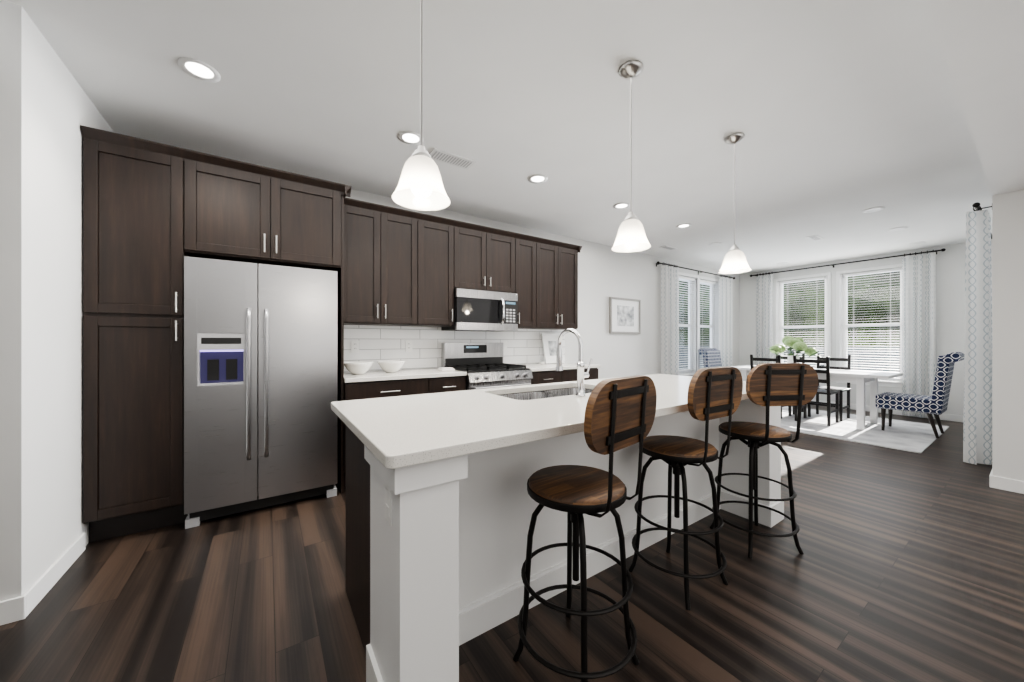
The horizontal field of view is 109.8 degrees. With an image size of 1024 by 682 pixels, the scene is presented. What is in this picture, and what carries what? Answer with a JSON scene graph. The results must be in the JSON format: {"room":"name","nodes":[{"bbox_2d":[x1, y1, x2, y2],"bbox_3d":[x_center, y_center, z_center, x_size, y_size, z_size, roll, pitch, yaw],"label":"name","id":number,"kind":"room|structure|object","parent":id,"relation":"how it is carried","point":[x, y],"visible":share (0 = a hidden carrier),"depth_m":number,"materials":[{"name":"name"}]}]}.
{"room":"dining room and kitchen","nodes":[
{"label":"dining room and kitchen","id":0,"kind":"room"},
{"bbox_2d":[0,0,47,600],"bbox_3d":[-3.501,-0.200,0.728,3.200,2.820,0.140,0,0,-34],"label":"wall","id":1,"kind":"structure","parent":0,"point":[23,48],"depth_m":1.58,"materials":[{"name":"paint"}]},
{"bbox_2d":[0,590,31,625],"bbox_3d":[-3.391,1.160,0.712,3.064,0.100,0.017,0,0,-34],"label":"baseboard","id":2,"kind":"structure","parent":1,"relation":"attached to","point":[23,606],"depth_m":1.55,"materials":[{"name":"white"}]},
{"bbox_2d":[48,43,113,567],"bbox_3d":[-2.584,-0.200,2.101,0.140,2.820,1.080,0,0,-34],"label":"wall","id":3,"kind":"structure","parent":0,"point":[48,108],"depth_m":1.91,"materials":[{"name":"paint"}]},
{"bbox_2d":[27,533,85,609],"bbox_3d":[-2.315,1.160,1.843,0.014,0.100,0.592,0,0,-34],"label":"baseboard","id":4,"kind":"structure","parent":3,"relation":"attached to","point":[49,578],"depth_m":1.81,"materials":[{"name":"white"}]},
{"bbox_2d":[5,0,991,273],"bbox_3d":[2.004,-1.535,3.756,9.590,0.150,3.500,0,0,-34],"label":"ceiling","id":5,"kind":"structure","parent":0,"point":[841,114],"depth_m":2.23,"materials":[{"name":"paint"}]},
{"bbox_2d":[178,57,220,82],"bbox_3d":[-1.682,-1.456,1.940,0.176,0.005,0.176,0,0,-34],"label":"recessed light","id":6,"kind":"object","parent":5,"relation":"in","point":[198,70],"visible":1,"depth_m":1.94,"materials":[{"name":"white plastic"}]},
{"bbox_2d":[398,131,419,144],"bbox_3d":[-0.727,-1.456,2.589,0.176,0.005,0.176,0,0,-34],"label":"recessed light","id":7,"kind":"object","parent":5,"relation":"in","point":[410,138],"visible":0.96,"depth_m":2.58,"materials":[{"name":"white plastic"}]},
{"bbox_2d":[392,0,449,210],"bbox_3d":[-0.322,-0.980,1.281,0.202,0.959,0.202,0,0,-34],"label":"pendant light","id":8,"kind":"object","parent":5,"relation":"hanging from","point":[420,186],"visible":1,"depth_m":1.26,"materials":[{"name":"white glass"}]},
{"bbox_2d":[429,148,475,169],"bbox_3d":[-0.483,-1.455,2.888,0.360,0.008,0.160,0,0,-34],"label":"ceiling vent","id":9,"kind":"object","parent":5,"relation":"in","point":[450,158],"visible":0.94,"depth_m":2.88,"materials":[{"name":"white metal"}]},
{"bbox_2d":[528,174,547,183],"bbox_3d":[0.232,-1.456,3.241,0.176,0.005,0.176,0,0,-34],"label":"recessed light","id":10,"kind":"object","parent":5,"relation":"in","point":[537,179],"visible":1,"depth_m":3.24,"materials":[{"name":"white"}]},
{"bbox_2d":[613,203,629,208],"bbox_3d":[1.184,-1.456,3.888,0.176,0.005,0.176,0,0,-34],"label":"recessed light","id":11,"kind":"object","parent":5,"relation":"in","point":[621,205],"visible":0.96,"depth_m":3.89,"materials":[{"name":"white plastic"}]},
{"bbox_2d":[611,60,650,251],"bbox_3d":[0.638,-0.980,1.933,0.202,0.959,0.202,0,0,-34],"label":"pendant light","id":12,"kind":"object","parent":5,"relation":"hanging from","point":[631,236],"visible":1,"depth_m":1.91,"materials":[{"name":"white glass"}]},
{"bbox_2d":[659,245,676,249],"bbox_3d":[2.444,-1.455,5.627,0.300,0.008,0.120,0,0,-34],"label":"ceiling vent","id":13,"kind":"object","parent":5,"relation":"in","point":[668,247],"visible":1,"depth_m":5.59,"materials":[{"name":"white metal"}]},
{"bbox_2d":[676,224,690,227],"bbox_3d":[2.176,-1.456,4.562,0.176,0.005,0.176,0,0,-34],"label":"recessed light","id":14,"kind":"object","parent":5,"relation":"in","point":[683,225],"visible":0.96,"depth_m":4.56,"materials":[{"name":"white"}]},
{"bbox_2d":[718,133,750,273],"bbox_3d":[1.597,-0.980,2.585,0.202,0.959,0.202,0,0,-34],"label":"pendant light","id":15,"kind":"object","parent":5,"relation":"hanging from","point":[734,261],"visible":1,"depth_m":2.55,"materials":[{"name":"white glass"}]},
{"bbox_2d":[806,235,823,240],"bbox_3d":[4.277,-1.455,5.083,0.300,0.008,0.120,0,0,-34],"label":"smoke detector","id":16,"kind":"object","parent":5,"relation":"in","point":[815,237],"visible":1,"depth_m":5.05,"materials":[{"name":"white plastic"}]},
{"bbox_2d":[862,207,884,212],"bbox_3d":[4.012,-1.456,3.996,0.176,0.005,0.176,0,0,-34],"label":"recessed light","id":17,"kind":"object","parent":5,"relation":"in","point":[873,209],"visible":1,"depth_m":3.99,"materials":[{"name":"white plastic"}]},
{"bbox_2d":[888,227,907,230],"bbox_3d":[5.021,-1.456,4.682,0.176,0.005,0.176,0,0,-34],"label":"recessed light","id":18,"kind":"object","parent":5,"relation":"in","point":[897,228],"visible":0.96,"depth_m":4.68,"materials":[{"name":"white"}]},
{"bbox_2d":[0,404,1023,681],"bbox_3d":[1.727,1.270,1.603,12.830,0.120,7.110,0,0,-34],"label":"floor","id":19,"kind":"structure","parent":0,"point":[906,566],"depth_m":1.68,"materials":[{"name":"brown wood"}]},
{"bbox_2d":[81,129,187,542],"bbox_3d":[-2.469,0.010,2.451,0.436,2.400,0.623,0,0,-34],"label":"tall cabinet","id":20,"kind":"object","parent":19,"relation":"on","point":[154,213],"depth_m":2.19,"materials":[{"name":"brown wood"}]},
{"bbox_2d":[184,256,336,528],"bbox_3d":[-1.875,0.335,2.770,0.888,1.750,0.690,0,0,-34],"label":"fridge","id":21,"kind":"object","parent":19,"relation":"on","point":[260,381],"visible":1,"depth_m":2.50,"materials":[{"name":"grey metal"}]},
{"bbox_2d":[344,377,435,488],"bbox_3d":[-1.186,0.771,3.323,0.757,0.878,0.623,0,0,-34],"label":"base cabinet","id":22,"kind":"object","parent":19,"relation":"on","point":[370,389],"depth_m":3.03,"materials":[{"name":"brown wood"}]},
{"bbox_2d":[344,362,600,382],"bbox_3d":[-0.284,0.314,3.927,2.933,0.035,0.637,0,0,-34],"label":"countertop","id":23,"kind":"structure","parent":22,"relation":"on","point":[368,376],"depth_m":3.33,"materials":[{"name":"stone"}]},
{"bbox_2d":[344,361,373,373],"bbox_3d":[-1.376,0.242,3.224,0.262,0.105,0.261,0,0,-34],"label":"bowl","id":24,"kind":"object","parent":23,"relation":"on","point":[360,367],"visible":0.94,"depth_m":3.15,"materials":[{"name":"white ceramic"}]},
{"bbox_2d":[377,360,405,372],"bbox_3d":[-1.145,0.242,3.417,0.262,0.105,0.261,0,0,-34],"label":"bowl","id":25,"kind":"object","parent":23,"relation":"on","point":[389,366],"visible":1,"depth_m":3.35,"materials":[{"name":"white ceramic"}]},
{"bbox_2d":[437,367,454,370],"bbox_3d":[-0.661,0.281,3.613,0.140,0.027,0.120,0,0,-34],"label":"plate","id":26,"kind":"object","parent":23,"relation":"on","point":[446,369],"visible":1,"depth_m":3.58,"materials":[{"name":"white ceramic"}]},
{"bbox_2d":[541,333,564,363],"bbox_3d":[0.544,0.097,4.775,0.320,0.394,0.107,0,0,-34],"label":"framed picture","id":27,"kind":"object","parent":23,"relation":"on","point":[549,342],"visible":0.81,"depth_m":4.75,"materials":[{"name":"white paper"}]},
{"bbox_2d":[436,376,465,392],"bbox_3d":[-0.795,0.771,3.589,0.434,0.878,0.623,0,0,-34],"label":"base cabinet","id":28,"kind":"object","parent":19,"relation":"on","point":[454,383],"depth_m":3.36,"materials":[{"name":"brown wood"}]},
{"bbox_2d":[441,343,532,389],"bbox_3d":[-0.267,0.615,3.885,0.755,1.190,0.702,0,0,-34],"label":"range","id":29,"kind":"object","parent":19,"relation":"on","point":[483,365],"visible":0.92,"depth_m":3.87,"materials":[{"name":"silver metal"}]},
{"bbox_2d":[531,370,567,384],"bbox_3d":[0.236,0.771,4.290,0.516,0.878,0.623,0,0,-34],"label":"base cabinet","id":30,"kind":"object","parent":19,"relation":"on","point":[553,376],"depth_m":4.04,"materials":[{"name":"brown wood"}]},
{"bbox_2d":[346,388,783,681],"bbox_3d":[0.497,0.771,2.114,2.630,0.878,0.978,0,0,-34],"label":"kitchen island","id":31,"kind":"object","parent":19,"relation":"on","point":[435,555],"visible":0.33,"depth_m":1.51,"materials":[{"name":"white wood"}]},
{"bbox_2d":[331,374,748,468],"bbox_3d":[0.506,0.314,2.091,2.680,0.035,1.010,0,0,-34],"label":"island countertop","id":32,"kind":"structure","parent":31,"relation":"on","point":[394,432],"depth_m":1.39,"materials":[{"name":"stone"}]},
{"bbox_2d":[556,328,591,396],"bbox_3d":[0.342,0.112,2.005,0.107,0.366,0.219,0,0,-34],"label":"faucet","id":33,"kind":"object","parent":32,"relation":"on","point":[581,375],"visible":1,"depth_m":1.92,"materials":[{"name":"silver metal"}]},
{"bbox_2d":[568,368,597,380],"bbox_3d":[0.626,0.771,4.555,0.671,0.878,0.623,0,0,-34],"label":"base cabinet","id":34,"kind":"object","parent":19,"relation":"on","point":[593,372],"depth_m":4.36,"materials":[{"name":"brown wood"}]},
{"bbox_2d":[513,375,656,681],"bbox_3d":[0.257,0.668,1.355,0.461,1.092,0.466,0,0,-34],"label":"stool","id":35,"kind":"object","parent":19,"relation":"on","point":[620,412],"visible":1,"depth_m":1.24,"materials":[{"name":"brown wood"}]},
{"bbox_2d":[629,366,742,610],"bbox_3d":[0.848,0.668,1.837,0.439,1.092,0.454,0,0,-34],"label":"stool","id":36,"kind":"object","parent":19,"relation":"on","point":[714,392],"visible":0.96,"depth_m":1.71,"materials":[{"name":"brown wood"}]},
{"bbox_2d":[710,363,817,557],"bbox_3d":[1.461,0.668,2.147,0.510,1.092,0.513,0,0,-34],"label":"stool","id":37,"kind":"object","parent":19,"relation":"on","point":[768,385],"visible":0.98,"depth_m":2.00,"materials":[{"name":"brown wood"}]},
{"bbox_2d":[781,406,948,452],"bbox_3d":[4.474,1.204,5.628,2.100,0.010,2.820,0,0,-34],"label":"rug","id":38,"kind":"object","parent":19,"relation":"on","point":[915,437],"visible":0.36,"depth_m":4.82,"materials":[{"name":"fabric"}]},
{"bbox_2d":[698,348,721,367],"bbox_3d":[3.940,0.666,6.681,0.500,1.059,0.722,0,0,-34],"label":"end chair","id":39,"kind":"object","parent":38,"relation":"on","point":[711,357],"visible":0.31,"depth_m":6.79,"materials":[{"name":"blue"}]},
{"bbox_2d":[750,354,790,418],"bbox_3d":[4.176,0.709,5.812,0.467,0.980,0.430,0,0,-34],"label":"dining chair","id":40,"kind":"object","parent":38,"relation":"on","point":[777,359],"visible":0.33,"depth_m":5.74,"materials":[{"name":"black wood"}]},
{"bbox_2d":[776,353,804,414],"bbox_3d":[4.661,0.709,6.142,0.467,0.980,0.430,0,0,-34],"label":"dining chair","id":41,"kind":"object","parent":38,"relation":"on","point":[802,357],"visible":0.12,"depth_m":6.11,"materials":[{"name":"black wood"}]},
{"bbox_2d":[729,365,902,429],"bbox_3d":[4.621,0.823,5.679,0.860,0.750,2.000,0,0,-34],"label":"dining table","id":42,"kind":"object","parent":38,"relation":"on","point":[859,378],"visible":0.54,"depth_m":5.01,"materials":[{"name":"white wood"}]},
{"bbox_2d":[766,336,821,362],"bbox_3d":[4.541,0.182,5.801,0.708,0.530,0.734,0,0,-34],"label":"plant","id":43,"kind":"object","parent":42,"relation":"on","point":[798,344],"visible":0.9,"depth_m":5.73,"materials":[{"name":"green plant"}]},
{"bbox_2d":[793,356,839,425],"bbox_3d":[4.502,0.709,5.332,0.467,0.980,0.430,0,0,-34],"label":"dining chair","id":44,"kind":"object","parent":38,"relation":"on","point":[828,392],"visible":0.75,"depth_m":5.17,"materials":[{"name":"black wood"}]},
{"bbox_2d":[808,354,850,420],"bbox_3d":[4.987,0.709,5.662,0.467,0.980,0.430,0,0,-34],"label":"dining chair","id":45,"kind":"object","parent":38,"relation":"on","point":[843,389],"visible":0.6,"depth_m":5.61,"materials":[{"name":"black wood"}]},
{"bbox_2d":[876,352,964,437],"bbox_3d":[5.296,0.666,4.686,0.500,1.059,0.722,0,0,-34],"label":"end chair","id":46,"kind":"object","parent":38,"relation":"on","point":[936,403],"visible":0.96,"depth_m":4.49,"materials":[{"name":"blue fabric"}]},
{"bbox_2d":[346,189,738,378],"bbox_3d":[-0.221,-0.200,4.468,12.830,2.820,0.180,0,0,-34],"label":"wall","id":47,"kind":"structure","parent":0,"point":[605,272],"depth_m":5.61,"materials":[{"name":"paint"}]},
{"bbox_2d":[188,153,343,272],"bbox_3d":[-1.904,-0.885,2.835,0.930,0.610,0.623,0,0,-34],"label":"upper cabinet","id":48,"kind":"object","parent":47,"relation":"attached to","point":[239,213],"depth_m":2.55,"materials":[{"name":"brown wood"}]},
{"bbox_2d":[344,201,423,325],"bbox_3d":[-1.266,-0.673,3.436,0.753,1.035,0.347,0,0,-34],"label":"upper cabinet","id":49,"kind":"object","parent":47,"relation":"attached to","point":[402,267],"depth_m":3.29,"materials":[{"name":"brown wood"}]},
{"bbox_2d":[420,217,459,326],"bbox_3d":[-0.847,-0.673,3.720,0.503,1.035,0.347,0,0,-34],"label":"upper cabinet","id":50,"kind":"object","parent":47,"relation":"attached to","point":[441,238],"depth_m":3.61,"materials":[{"name":"brown wood"}]},
{"bbox_2d":[344,325,564,371],"bbox_3d":[-0.471,0.070,4.181,2.908,0.448,0.009,0,0,-34],"label":"backsplash","id":51,"kind":"structure","parent":47,"relation":"attached to","point":[385,343],"depth_m":3.85,"materials":[{"name":"tile"}]},
{"bbox_2d":[351,340,358,352],"bbox_3d":[-1.509,0.055,3.465,0.072,0.120,0.007,0,0,-34],"label":"electrical outlet","id":52,"kind":"object","parent":51,"relation":"attached to","point":[354,346],"visible":1,"depth_m":3.46,"materials":[{"name":"white plastic"}]},
{"bbox_2d":[405,341,411,351],"bbox_3d":[-1.075,0.055,3.760,0.072,0.120,0.007,0,0,-34],"label":"electrical outlet","id":53,"kind":"object","parent":51,"relation":"attached to","point":[408,346],"visible":1,"depth_m":3.75,"materials":[{"name":"white plastic"}]},
{"bbox_2d":[502,341,506,349],"bbox_3d":[-0.090,0.055,4.427,0.072,0.120,0.012,0,0,-34],"label":"electrical outlet","id":54,"kind":"object","parent":51,"relation":"attached to","point":[504,345],"visible":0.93,"depth_m":4.42,"materials":[{"name":"white plastic"}]},
{"bbox_2d":[460,225,515,292],"bbox_3d":[-0.375,-0.865,4.042,0.762,0.650,0.347,0,0,-34],"label":"upper cabinet","id":55,"kind":"object","parent":47,"relation":"attached to","point":[487,257],"depth_m":3.91,"materials":[{"name":"brown wood"}]},
{"bbox_2d":[441,288,517,331],"bbox_3d":[-0.340,-0.325,3.990,0.752,0.419,0.450,0,0,-34],"label":"over-the-range microwave","id":56,"kind":"object","parent":55,"relation":"attached to","point":[477,310],"visible":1,"depth_m":3.83,"materials":[{"name":"silver metal"}]},
{"bbox_2d":[516,237,543,328],"bbox_3d":[0.067,-0.673,4.342,0.427,1.035,0.347,0,0,-34],"label":"upper cabinet","id":57,"kind":"object","parent":47,"relation":"attached to","point":[529,251],"depth_m":4.24,"materials":[{"name":"brown wood"}]},
{"bbox_2d":[544,241,579,328],"bbox_3d":[0.451,-0.673,4.603,0.747,1.035,0.347,0,0,-34],"label":"upper cabinet","id":58,"kind":"object","parent":47,"relation":"attached to","point":[560,261],"depth_m":4.50,"materials":[{"name":"brown wood"}]},
{"bbox_2d":[609,297,640,333],"bbox_3d":[1.800,-0.395,5.711,0.730,0.560,0.030,0,0,-34],"label":"picture","id":59,"kind":"object","parent":47,"relation":"attached to","point":[624,315],"visible":1,"depth_m":5.69,"materials":[{"name":"grey paper"}]},
{"bbox_2d":[679,272,698,376],"bbox_3d":[3.219,-0.275,6.764,0.890,1.970,0.190,0,0,-34],"label":"window","id":60,"kind":"structure","parent":47,"relation":"in","point":[689,325],"depth_m":6.95,"materials":[{"name":"white plastic"}]},
{"bbox_2d":[679,276,694,370],"bbox_3d":[3.224,-0.324,6.755,0.658,1.754,0.056,0,0,-34],"label":"window blind","id":61,"kind":"object","parent":60,"relation":"attached to","point":[689,279],"visible":0.67,"depth_m":6.79,"materials":[{"name":"white plastic"}]},
{"bbox_2d":[656,261,734,278],"bbox_3d":[3.547,-1.312,6.849,2.708,0.064,0.114,0,0,-34],"label":"curtain rod","id":62,"kind":"object","parent":47,"relation":"attached to","point":[658,263],"visible":0.96,"depth_m":6.71,"materials":[{"name":"black metal"}]},
{"bbox_2d":[661,262,678,374],"bbox_3d":[2.747,-0.075,6.266,0.460,2.540,0.090,0,0,-34],"label":"curtain","id":63,"kind":"object","parent":62,"relation":"hanging from","point":[669,320],"visible":0.81,"depth_m":6.25,"materials":[{"name":"white fabric"}]},
{"bbox_2d":[719,274,732,366],"bbox_3d":[4.377,-0.075,7.373,0.460,2.540,0.090,0,0,-34],"label":"curtain","id":64,"kind":"object","parent":62,"relation":"hanging from","point":[725,318],"visible":0.73,"depth_m":7.36,"materials":[{"name":"white fabric"}]},
{"bbox_2d":[699,276,718,368],"bbox_3d":[3.897,-0.275,7.225,0.890,1.970,0.190,0,0,-34],"label":"window","id":65,"kind":"structure","parent":47,"relation":"in","point":[711,326],"depth_m":7.40,"materials":[{"name":"white plastic"}]},
{"bbox_2d":[700,279,716,368],"bbox_3d":[3.903,-0.324,7.216,0.658,1.754,0.056,0,0,-34],"label":"window blind","id":66,"kind":"object","parent":65,"relation":"attached to","point":[702,288],"visible":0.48,"depth_m":7.16,"materials":[{"name":"white plastic"}]},
{"bbox_2d":[739,239,991,415],"bbox_3d":[6.095,-0.200,6.427,0.180,2.820,3.680,0,0,-34],"label":"wall","id":67,"kind":"structure","parent":0,"point":[950,298],"depth_m":5.93,"materials":[{"name":"paint"}]},
{"bbox_2d":[773,272,830,381],"bbox_3d":[5.652,-0.250,7.018,0.190,2.020,0.935,0,0,-34],"label":"window","id":68,"kind":"structure","parent":67,"relation":"in","point":[827,316],"depth_m":7.00,"materials":[{"name":"white plastic"}]},
{"bbox_2d":[780,277,824,363],"bbox_3d":[5.644,-0.299,7.012,0.056,1.804,0.703,0,0,-34],"label":"window blind","id":69,"kind":"object","parent":68,"relation":"attached to","point":[801,280],"visible":0.62,"depth_m":6.97,"materials":[{"name":"white plastic"}]},
{"bbox_2d":[750,248,945,276],"bbox_3d":[5.826,-1.372,6.559,0.114,0.064,2.668,0,0,-34],"label":"curtain rod","id":70,"kind":"object","parent":67,"relation":"attached to","point":[943,249],"visible":0.98,"depth_m":6.27,"materials":[{"name":"black metal"}]},
{"bbox_2d":[756,272,772,364],"bbox_3d":[5.203,-0.105,7.417,0.090,2.600,0.320,0,0,-34],"label":"curtain","id":71,"kind":"object","parent":70,"relation":"hanging from","point":[764,312],"visible":0.79,"depth_m":7.40,"materials":[{"name":"white fabric"}]},
{"bbox_2d":[902,250,935,418],"bbox_3d":[6.394,-0.105,5.663,0.090,2.600,0.360,0,0,-34],"label":"curtain","id":72,"kind":"object","parent":70,"relation":"hanging from","point":[918,322],"visible":0.83,"depth_m":5.64,"materials":[{"name":"white fabric"}]},
{"bbox_2d":[836,264,901,387],"bbox_3d":[6.201,-0.250,6.209,0.190,2.020,0.930,0,0,-34],"label":"window","id":73,"kind":"structure","parent":67,"relation":"in","point":[845,326],"depth_m":6.39,"materials":[{"name":"white plastic"}]},
{"bbox_2d":[844,268,900,377],"bbox_3d":[6.193,-0.299,6.204,0.056,1.804,0.698,0,0,-34],"label":"window blind","id":74,"kind":"object","parent":73,"relation":"attached to","point":[873,272],"visible":0.85,"depth_m":6.17,"materials":[{"name":"white plastic"}]},
{"bbox_2d":[811,399,962,421],"bbox_3d":[5.966,1.160,6.443,0.017,0.100,3.450,0,0,-34],"label":"baseboard","id":75,"kind":"structure","parent":67,"relation":"attached to","point":[949,417],"depth_m":5.87,"materials":[{"name":"white wood"}]},
{"bbox_2d":[926,0,1023,195],"bbox_3d":[0.576,-1.405,0.059,8.890,0.410,5.550,0,0,-34],"label":"ceiling","id":76,"kind":"structure","parent":0,"point":[982,43],"depth_m":1.61,"materials":[{"name":"paint"}]},
{"bbox_2d":[992,189,1023,480],"bbox_3d":[5.512,-0.200,3.915,3.610,2.820,0.180,0,0,-34],"label":"wall","id":77,"kind":"structure","parent":0,"point":[1007,335],"depth_m":2.89,"materials":[{"name":"paint"}]},
{"bbox_2d":[972,202,991,238],"bbox_3d":[5.197,-1.282,3.915,1.918,0.064,0.114,0,0,-34],"label":"curtain rod","id":78,"kind":"object","parent":77,"relation":"attached to","point":[976,205],"visible":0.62,"depth_m":3.43,"materials":[{"name":"black metal"}]},
{"bbox_2d":[963,206,991,464],"bbox_3d":[4.659,-0.060,3.595,0.420,2.510,0.170,0,0,-34],"label":"curtain","id":79,"kind":"object","parent":78,"relation":"hanging from","point":[977,432],"visible":0.94,"depth_m":3.51,"materials":[{"name":"white fabric"}]},
{"bbox_2d":[989,470,991,487],"bbox_3d":[5.451,1.160,3.991,3.624,0.100,0.014,0,0,-34],"label":"baseboard","id":80,"kind":"structure","parent":77,"relation":"attached to","point":[990,476],"depth_m":2.97,"materials":[{"name":"white"}]},
{"bbox_2d":[992,475,1023,493],"bbox_3d":[4.888,1.160,1.611,0.017,0.100,3.270,0,0,-34],"label":"baseboard","id":81,"kind":"structure","parent":77,"relation":"attached to","point":[1007,484],"depth_m":2.90,"materials":[{"name":"white"}]}
]}

